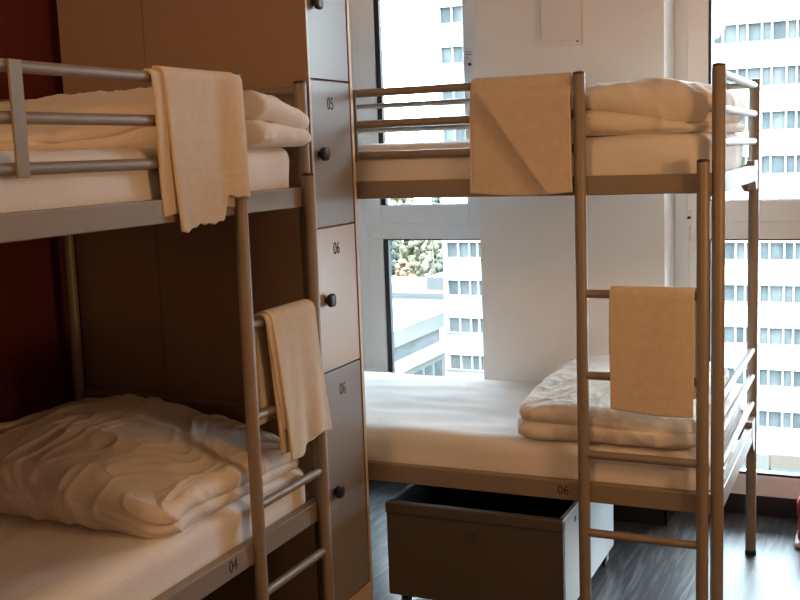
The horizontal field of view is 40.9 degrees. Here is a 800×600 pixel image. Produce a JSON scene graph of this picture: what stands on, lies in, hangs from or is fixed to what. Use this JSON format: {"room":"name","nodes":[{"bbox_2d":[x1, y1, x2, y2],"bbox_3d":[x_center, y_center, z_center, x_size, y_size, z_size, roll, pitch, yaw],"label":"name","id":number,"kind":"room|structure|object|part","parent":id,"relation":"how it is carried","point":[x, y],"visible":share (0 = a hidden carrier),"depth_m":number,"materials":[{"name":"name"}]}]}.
{"room":"dormitory","nodes":[
{"label":"dormitory","id":0,"kind":"room"},
{"bbox_2d":[0,0,86,422],"bbox_3d":[-1.773,-0.080,2.150,0.100,2.700,5.850,1,9,24],"label":"wall","id":1,"kind":"structure","parent":0,"point":[36,367],"depth_m":3.38,"materials":[{"name":"red paint"}]},
{"bbox_2d":[474,0,674,382],"bbox_3d":[1.523,-0.456,4.034,4.550,2.700,0.350,1,9,24],"label":"wall","id":2,"kind":"structure","parent":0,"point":[527,243],"depth_m":4.25,"materials":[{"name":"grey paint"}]},
{"bbox_2d":[349,0,479,372],"bbox_3d":[0.118,-0.404,4.758,0.677,2.500,0.108,1,9,24],"label":"window","id":3,"kind":"structure","parent":2,"relation":"attached to","point":[380,222],"depth_m":4.77,"materials":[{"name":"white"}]},
{"bbox_3d":[-0.086,0.192,4.935,0.072,0.950,0.060,1,9,24],"label":"frame","id":4,"kind":"part","parent":3,"relation":"part of","materials":[{"name":"white metal"}]},
{"bbox_3d":[0.095,-0.966,4.673,0.573,1.263,0.064,1,9,24],"label":"sash","id":5,"kind":"part","parent":3,"relation":"part of","materials":[{"name":"white"}]},
{"bbox_3d":[0.298,-0.997,4.539,0.018,0.070,0.005,1,9,24],"label":"lock plate","id":6,"kind":"part","parent":3,"relation":"part of","materials":[{"name":"white"}]},
{"bbox_2d":[541,0,582,46],"bbox_3d":[0.617,-1.212,4.115,0.160,0.462,0.036,1,9,24],"label":"cover plate","id":7,"kind":"object","parent":2,"relation":"attached to","point":[561,20],"visible":1,"depth_m":4.12,"materials":[{"name":"white paint"}]},
{"bbox_2d":[613,505,674,525],"bbox_3d":[1.538,0.841,4.142,4.350,0.100,0.222,1,9,24],"label":"baseboard","id":8,"kind":"structure","parent":2,"relation":"attached to","point":[620,513],"depth_m":4.29,"materials":[{"name":"black"}]},
{"bbox_2d":[675,0,799,518],"bbox_3d":[1.525,-0.367,4.123,0.915,2.500,0.114,1,9,24],"label":"window","id":9,"kind":"structure","parent":2,"relation":"attached to","point":[777,493],"depth_m":4.21,"materials":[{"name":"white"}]},
{"bbox_3d":[1.148,-0.327,4.256,0.018,0.070,0.005,1,9,24],"label":"lock plate","id":10,"kind":"part","parent":9,"relation":"part of","materials":[{"name":"white metal"}]},
{"bbox_3d":[1.214,0.225,4.351,0.072,0.950,0.060,1,9,24],"label":"frame","id":11,"kind":"part","parent":9,"relation":"part of","materials":[{"name":"white"}]},
{"bbox_3d":[1.503,-0.930,4.041,0.811,1.263,0.064,1,9,24],"label":"sash","id":12,"kind":"part","parent":9,"relation":"part of","materials":[{"name":"white"}]},
{"bbox_2d":[368,480,799,599],"bbox_3d":[0.368,1.312,1.565,4.350,0.050,6.160,1,9,24],"label":"floor","id":13,"kind":"structure","parent":0,"point":[633,570],"depth_m":3.88,"materials":[{"name":"grey laminate"}]},
{"bbox_2d":[57,0,167,397],"bbox_3d":[-0.852,-0.042,3.586,0.326,2.170,0.276,1,9,24],"label":"wall panel","id":14,"kind":"object","parent":13,"relation":"on","point":[118,269],"visible":0.22,"depth_m":3.43,"materials":[{"name":"brown laminate"}]},
{"bbox_2d":[0,58,333,599],"bbox_3d":[-1.046,0.359,2.403,0.946,1.711,2.040,1,9,24],"label":"bunk bed","id":15,"kind":"object","parent":13,"relation":"on","point":[65,222],"visible":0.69,"depth_m":2.75,"materials":[{"name":"brown paint"}]},
{"bbox_3d":[-1.050,0.207,3.491,0.037,1.692,0.037,1,9,24],"label":"post","id":16,"kind":"part","parent":15,"relation":"part of","materials":[{"name":"grey metal"}]},
{"bbox_3d":[-0.768,-0.430,1.946,0.025,0.025,1.621,1,9,24],"label":"guard rail","id":17,"kind":"part","parent":15,"relation":"part of","materials":[{"name":"silver metal"}]},
{"bbox_3d":[-0.764,-0.334,1.960,0.025,0.025,1.621,1,9,24],"label":"guard rail","id":18,"kind":"part","parent":15,"relation":"part of","materials":[{"name":"silver metal"}]},
{"bbox_3d":[-0.761,-0.238,1.973,0.025,0.025,1.621,1,9,24],"label":"guard rail","id":19,"kind":"part","parent":15,"relation":"part of","materials":[{"name":"silver metal"}]},
{"bbox_2d":[0,147,288,212],"bbox_3d":[-1.079,-0.235,2.333,0.854,0.163,1.940,1,9,24],"label":"mattress","id":20,"kind":"object","parent":15,"relation":"on","point":[268,167],"visible":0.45,"depth_m":2.28,"materials":[{"name":"white fabric"}]},
{"bbox_2d":[0,87,310,150],"bbox_3d":[-0.885,-0.437,2.630,0.868,0.159,1.316,1,9,24],"label":"duvet","id":21,"kind":"object","parent":20,"relation":"on","point":[269,121],"visible":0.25,"depth_m":2.58,"materials":[{"name":"beige fabric"}]},
{"bbox_3d":[-0.677,-0.158,2.157,0.030,0.054,1.968,1,9,24],"label":"rail","id":22,"kind":"part","parent":15,"relation":"part of","materials":[{"name":"grey metal"}]},
{"bbox_2d":[0,467,305,599],"bbox_3d":[-1.046,0.674,2.458,0.854,0.158,1.939,1,9,24],"label":"mattress","id":23,"kind":"object","parent":15,"relation":"on","point":[44,559],"visible":0.39,"depth_m":2.52,"materials":[{"name":"white fabric"}]},
{"bbox_2d":[0,394,297,538],"bbox_3d":[-0.797,0.418,2.979,0.861,0.204,0.713,1,9,24],"label":"duvet","id":24,"kind":"object","parent":23,"relation":"on","point":[130,464],"visible":0.98,"depth_m":2.73,"materials":[{"name":"beige fabric"}]},
{"bbox_3d":[-0.647,0.313,3.325,0.875,0.023,0.023,1,9,24],"label":"rail","id":25,"kind":"part","parent":15,"relation":"part of","materials":[{"name":"brown paint"}]},
{"bbox_2d":[143,65,249,232],"bbox_3d":[-0.482,-0.357,2.553,0.087,0.381,0.327,1,9,24],"label":"towel","id":26,"kind":"object","parent":15,"relation":"hanging from","point":[200,115],"visible":1,"depth_m":2.53,"materials":[{"name":"beige fabric"}]},
{"bbox_3d":[-0.644,0.749,2.281,0.030,0.059,1.968,1,9,24],"label":"rail","id":27,"kind":"part","parent":15,"relation":"part of","materials":[{"name":"brown paint"}]},
{"bbox_3d":[-0.384,0.281,2.778,0.035,1.692,0.035,1,9,24],"label":"ladder rail","id":28,"kind":"part","parent":15,"relation":"part of","materials":[{"name":"metal"}]},
{"bbox_3d":[-0.680,-0.602,3.199,0.875,0.023,0.023,1,9,24],"label":"rail","id":29,"kind":"part","parent":15,"relation":"part of","materials":[{"name":"metal"}]},
{"bbox_3d":[-0.674,-0.414,3.225,0.875,0.023,0.023,1,9,24],"label":"rail","id":30,"kind":"part","parent":15,"relation":"part of","materials":[{"name":"paint"}]},
{"bbox_2d":[254,299,331,459],"bbox_3d":[-0.292,0.217,2.961,0.073,0.419,0.312,1,9,24],"label":"towel","id":31,"kind":"object","parent":15,"relation":"hanging from","point":[290,375],"visible":0.96,"depth_m":2.90,"materials":[{"name":"beige fabric"}]},
{"bbox_3d":[-0.641,0.505,3.351,0.875,0.023,0.023,1,9,24],"label":"rail","id":32,"kind":"part","parent":15,"relation":"part of","materials":[{"name":"metal"}]},
{"bbox_3d":[-0.252,0.228,3.132,0.037,1.692,0.037,1,9,24],"label":"post","id":33,"kind":"part","parent":15,"relation":"part of","materials":[{"name":"metal"}]},
{"bbox_3d":[-0.637,0.600,3.364,0.843,0.059,0.024,1,9,24],"label":"cross rail","id":34,"kind":"part","parent":15,"relation":"part of","materials":[{"name":"paint"}]},
{"bbox_3d":[-0.233,0.361,3.103,0.035,1.435,0.035,1,9,24],"label":"ladder rail","id":35,"kind":"part","parent":15,"relation":"part of","materials":[{"name":"metal"}]},
{"bbox_2d":[141,0,372,599],"bbox_3d":[-0.430,-0.031,3.395,0.590,2.170,0.278,1,9,24],"label":"locker","id":36,"kind":"object","parent":13,"relation":"on","point":[269,43],"visible":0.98,"depth_m":3.28,"materials":[{"name":"brown laminate"}]},
{"bbox_3d":[-0.238,-0.856,3.085,0.025,0.041,0.041,1,9,24],"label":"knob","id":37,"kind":"part","parent":36,"relation":"part of","materials":[{"name":"black plastic"}]},
{"bbox_3d":[-0.223,-0.428,3.144,0.025,0.041,0.041,1,9,24],"label":"knob","id":38,"kind":"part","parent":36,"relation":"part of","materials":[{"name":"black plastic"}]},
{"bbox_3d":[-0.225,-0.868,3.171,0.018,0.427,0.248,1,9,24],"label":"door","id":39,"kind":"part","parent":36,"relation":"part of","materials":[{"name":"grey laminate"}]},
{"bbox_3d":[-0.207,0.001,3.203,0.025,0.041,0.041,1,9,24],"label":"knob","id":40,"kind":"part","parent":36,"relation":"part of","materials":[{"name":"black plastic"}]},
{"bbox_3d":[-0.209,-0.440,3.230,0.018,0.427,0.248,1,9,24],"label":"door","id":41,"kind":"part","parent":36,"relation":"part of","materials":[{"name":"grey laminate"}]},
{"bbox_3d":[-0.194,-0.011,3.289,0.018,0.430,0.248,1,9,24],"label":"door","id":42,"kind":"part","parent":36,"relation":"part of","materials":[{"name":"beige laminate"}]},
{"bbox_3d":[-0.186,0.586,3.283,0.025,0.041,0.041,1,9,24],"label":"knob","id":43,"kind":"part","parent":36,"relation":"part of","materials":[{"name":"black plastic"}]},
{"bbox_3d":[-0.173,0.574,3.369,0.018,0.741,0.248,1,9,24],"label":"door","id":44,"kind":"part","parent":36,"relation":"part of","materials":[{"name":"grey laminate"}]},
{"bbox_2d":[385,484,613,599],"bbox_3d":[0.367,0.804,3.717,0.598,0.372,0.676,1,9,24],"label":"storage box","id":45,"kind":"object","parent":13,"relation":"on","point":[444,543],"visible":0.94,"depth_m":3.44,"materials":[{"name":"grey laminate"}]},
{"bbox_3d":[0.107,0.769,3.845,0.014,0.315,0.648,1,9,24],"label":"panel","id":46,"kind":"part","parent":45,"relation":"part of","materials":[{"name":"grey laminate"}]},
{"bbox_3d":[0.234,0.840,3.424,0.594,0.281,0.016,1,9,24],"label":"panel","id":47,"kind":"part","parent":45,"relation":"part of","materials":[{"name":"grey laminate"}]},
{"bbox_3d":[0.636,0.783,3.608,0.014,0.315,0.648,1,9,24],"label":"panel","id":48,"kind":"part","parent":45,"relation":"part of","materials":[{"name":"grey"}]},
{"bbox_2d":[353,62,759,599],"bbox_3d":[0.156,0.122,3.815,2.040,1.711,0.946,1,9,24],"label":"bunk bed","id":49,"kind":"object","parent":13,"relation":"on","point":[704,502],"visible":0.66,"depth_m":3.15,"materials":[{"name":"brown paint"}]},
{"bbox_3d":[-0.219,-0.649,3.399,1.621,0.025,0.025,1,9,24],"label":"guard rail","id":50,"kind":"part","parent":49,"relation":"part of","materials":[{"name":"metal"}]},
{"bbox_3d":[-0.215,-0.553,3.412,1.621,0.025,0.025,1,9,24],"label":"guard rail","id":51,"kind":"part","parent":49,"relation":"part of","materials":[{"name":"metal"}]},
{"bbox_3d":[-0.212,-0.457,3.425,1.621,0.025,0.025,1,9,24],"label":"guard rail","id":52,"kind":"part","parent":49,"relation":"part of","materials":[{"name":"metal"}]},
{"bbox_2d":[470,72,573,195],"bbox_3d":[0.356,-0.483,3.149,0.323,0.350,0.084,1,9,24],"label":"towel","id":53,"kind":"object","parent":49,"relation":"hanging from","point":[522,138],"visible":0.99,"depth_m":3.11,"materials":[{"name":"fabric"}]},
{"bbox_3d":[-0.036,-0.345,3.359,1.968,0.054,0.030,1,9,24],"label":"rail","id":54,"kind":"part","parent":49,"relation":"part of","materials":[{"name":"brown paint"}]},
{"bbox_3d":[-0.004,0.561,3.483,1.968,0.059,0.030,1,9,24],"label":"rail","id":55,"kind":"part","parent":49,"relation":"part of","materials":[{"name":"brown paint"}]},
{"bbox_2d":[355,132,742,181],"bbox_3d":[0.146,-0.472,3.745,1.939,0.161,0.854,1,9,24],"label":"mattress","id":56,"kind":"object","parent":49,"relation":"on","point":[664,153],"visible":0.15,"depth_m":3.09,"materials":[{"name":"white fabric"}]},
{"bbox_2d":[585,77,746,136],"bbox_3d":[0.761,-0.611,3.441,0.611,0.166,0.861,1,9,24],"label":"duvet","id":57,"kind":"object","parent":56,"relation":"on","point":[655,105],"visible":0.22,"depth_m":3.03,"materials":[{"name":"beige fabric"}]},
{"bbox_3d":[0.312,-0.765,4.110,2.000,0.021,0.021,1,9,24],"label":"guard rail","id":58,"kind":"part","parent":49,"relation":"part of","materials":[{"name":"metal"}]},
{"bbox_2d":[364,372,741,490],"bbox_3d":[0.178,0.436,3.870,1.938,0.159,0.853,1,9,24],"label":"mattress","id":59,"kind":"object","parent":49,"relation":"on","point":[441,421],"visible":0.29,"depth_m":3.47,"materials":[{"name":"white fabric"}]},
{"bbox_2d":[517,353,729,448],"bbox_3d":[0.761,0.300,3.551,0.577,0.166,0.829,1,9,24],"label":"duvet","id":60,"kind":"object","parent":59,"relation":"on","point":[549,412],"visible":0.65,"depth_m":3.24,"materials":[{"name":"beige fabric"}]},
{"bbox_3d":[0.315,-0.670,4.123,2.000,0.021,0.021,1,9,24],"label":"guard rail","id":61,"kind":"part","parent":49,"relation":"part of","materials":[{"name":"silver metal"}]},
{"bbox_3d":[0.537,0.196,3.156,0.035,1.692,0.035,1,9,24],"label":"ladder rail","id":62,"kind":"part","parent":49,"relation":"part of","materials":[{"name":"grey metal"}]},
{"bbox_2d":[609,286,695,417],"bbox_3d":[0.721,0.144,3.060,0.241,0.369,0.062,1,9,24],"label":"towel","id":63,"kind":"object","parent":49,"relation":"hanging from","point":[652,329],"visible":1,"depth_m":3.03,"materials":[{"name":"fabric"}]},
{"bbox_3d":[0.853,0.333,3.027,0.035,1.435,0.035,1,9,24],"label":"ladder rail","id":64,"kind":"part","parent":49,"relation":"part of","materials":[{"name":"brown paint"}]},
{"bbox_3d":[0.895,0.202,3.024,0.037,1.692,0.037,1,9,24],"label":"post","id":65,"kind":"part","parent":49,"relation":"part of","materials":[{"name":"metal"}]},
{"bbox_3d":[1.088,0.523,3.471,0.024,0.059,0.843,1,9,24],"label":"cross rail","id":66,"kind":"part","parent":49,"relation":"part of","materials":[{"name":"grey metal"}]},
{"bbox_3d":[1.085,0.428,3.458,0.023,0.023,0.875,1,9,24],"label":"rail","id":67,"kind":"part","parent":49,"relation":"part of","materials":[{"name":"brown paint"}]},
{"bbox_3d":[1.081,0.330,3.445,0.023,0.023,0.875,1,9,24],"label":"rail","id":68,"kind":"part","parent":49,"relation":"part of","materials":[{"name":"grey metal"}]},
{"bbox_3d":[1.078,0.236,3.432,0.023,0.023,0.875,1,9,24],"label":"rail","id":69,"kind":"part","parent":49,"relation":"part of","materials":[{"name":"grey metal"}]},
{"bbox_3d":[1.056,-0.383,3.347,0.024,0.054,0.843,1,9,24],"label":"cross rail","id":70,"kind":"part","parent":49,"relation":"part of","materials":[{"name":"silver metal"}]},
{"bbox_3d":[1.052,-0.491,3.332,0.023,0.023,0.875,1,9,24],"label":"rail","id":71,"kind":"part","parent":49,"relation":"part of","materials":[{"name":"metal"}]},
{"bbox_3d":[1.048,-0.584,3.319,0.023,0.023,0.875,1,9,24],"label":"rail","id":72,"kind":"part","parent":49,"relation":"part of","materials":[{"name":"silver metal"}]},
{"bbox_3d":[1.045,-0.679,3.306,0.023,0.023,0.875,1,9,24],"label":"rail","id":73,"kind":"part","parent":49,"relation":"part of","materials":[{"name":"silver metal"}]},
{"bbox_3d":[1.253,0.081,3.813,0.037,1.692,0.037,1,9,24],"label":"post","id":74,"kind":"part","parent":49,"relation":"part of","materials":[{"name":"grey metal"}]},
{"bbox_2d":[794,494,799,547],"bbox_3d":[1.615,0.783,3.967,0.285,0.257,0.173,1,9,24],"label":"bag","id":75,"kind":"object","parent":13,"relation":"on","point":[797,538],"visible":1,"depth_m":3.96,"materials":[{"name":"red fabric"}]},
{"label":"outside","id":76,"kind":"structure","parent":0,"visible":0},
{"bbox_2d":[404,242,442,276],"bbox_3d":[36.994,4.645,131.388,280.000,0.500,254.000,1,9,24],"label":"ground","id":77,"kind":"structure","parent":76,"point":[425,263],"depth_m":236.78,"materials":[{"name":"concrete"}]},
{"bbox_2d":[390,240,399,275],"bbox_3d":[-2.540,-1.630,121.751,6.055,17.365,5.906,1,9,24],"label":"tree","id":78,"kind":"object","parent":77,"relation":"on","point":[395,257],"visible":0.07,"depth_m":119.95,"materials":[{"name":"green plant"}]},
{"bbox_2d":[392,259,416,276],"bbox_3d":[0.642,1.704,115.451,3.649,12.252,3.536,1,9,24],"label":"tree","id":79,"kind":"object","parent":77,"relation":"on","point":[399,273],"visible":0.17,"depth_m":114.32,"materials":[{"name":"brown plant"}]},
{"bbox_2d":[388,198,422,276],"bbox_3d":[0.088,-5.176,138.823,6.806,19.562,7.202,1,9,24],"label":"tree","id":80,"kind":"object","parent":77,"relation":"on","point":[407,253],"visible":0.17,"depth_m":136.59,"materials":[{"name":"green plant"}]},
{"bbox_2d":[392,272,446,375],"bbox_3d":[-1.176,3.112,106.884,31.200,11.900,11.800,1,9,24],"label":"building","id":81,"kind":"structure","parent":77,"relation":"on","point":[413,297],"depth_m":99.64,"materials":[{"name":"grey concrete"}]},
{"bbox_2d":[393,310,448,375],"bbox_3d":[-21.191,8.096,72.821,40.350,12.700,31.800,1,9,24],"label":"building","id":82,"kind":"structure","parent":77,"relation":"on","point":[418,347],"depth_m":74.90,"materials":[{"name":"concrete"}]},
{"bbox_2d":[410,240,442,276],"bbox_3d":[3.717,-1.925,122.768,4.836,17.227,4.965,1,9,24],"label":"tree","id":83,"kind":"object","parent":77,"relation":"on","point":[434,246],"visible":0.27,"depth_m":121.10,"materials":[{"name":"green plant"}]},
{"bbox_2d":[430,198,441,273],"bbox_3d":[6.849,-5.238,136.942,6.987,19.716,7.006,1,9,24],"label":"tree","id":84,"kind":"object","parent":77,"relation":"on","point":[433,200],"visible":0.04,"depth_m":135.62,"materials":[{"name":"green plant"}]},
{"bbox_2d":[438,240,442,271],"bbox_3d":[6.996,-1.082,117.548,5.388,16.744,5.310,1,9,24],"label":"tree","id":85,"kind":"object","parent":77,"relation":"on","point":[440,267],"visible":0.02,"depth_m":117.17,"materials":[{"name":"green plant"}]},
{"bbox_2d":[435,0,799,472],"bbox_3d":[25.344,-10.588,74.274,43.170,46.000,14.350,1,9,24],"label":"office building","id":86,"kind":"structure","parent":77,"relation":"on","point":[760,39],"depth_m":69.30,"materials":[{"name":"concrete"}]}
]}

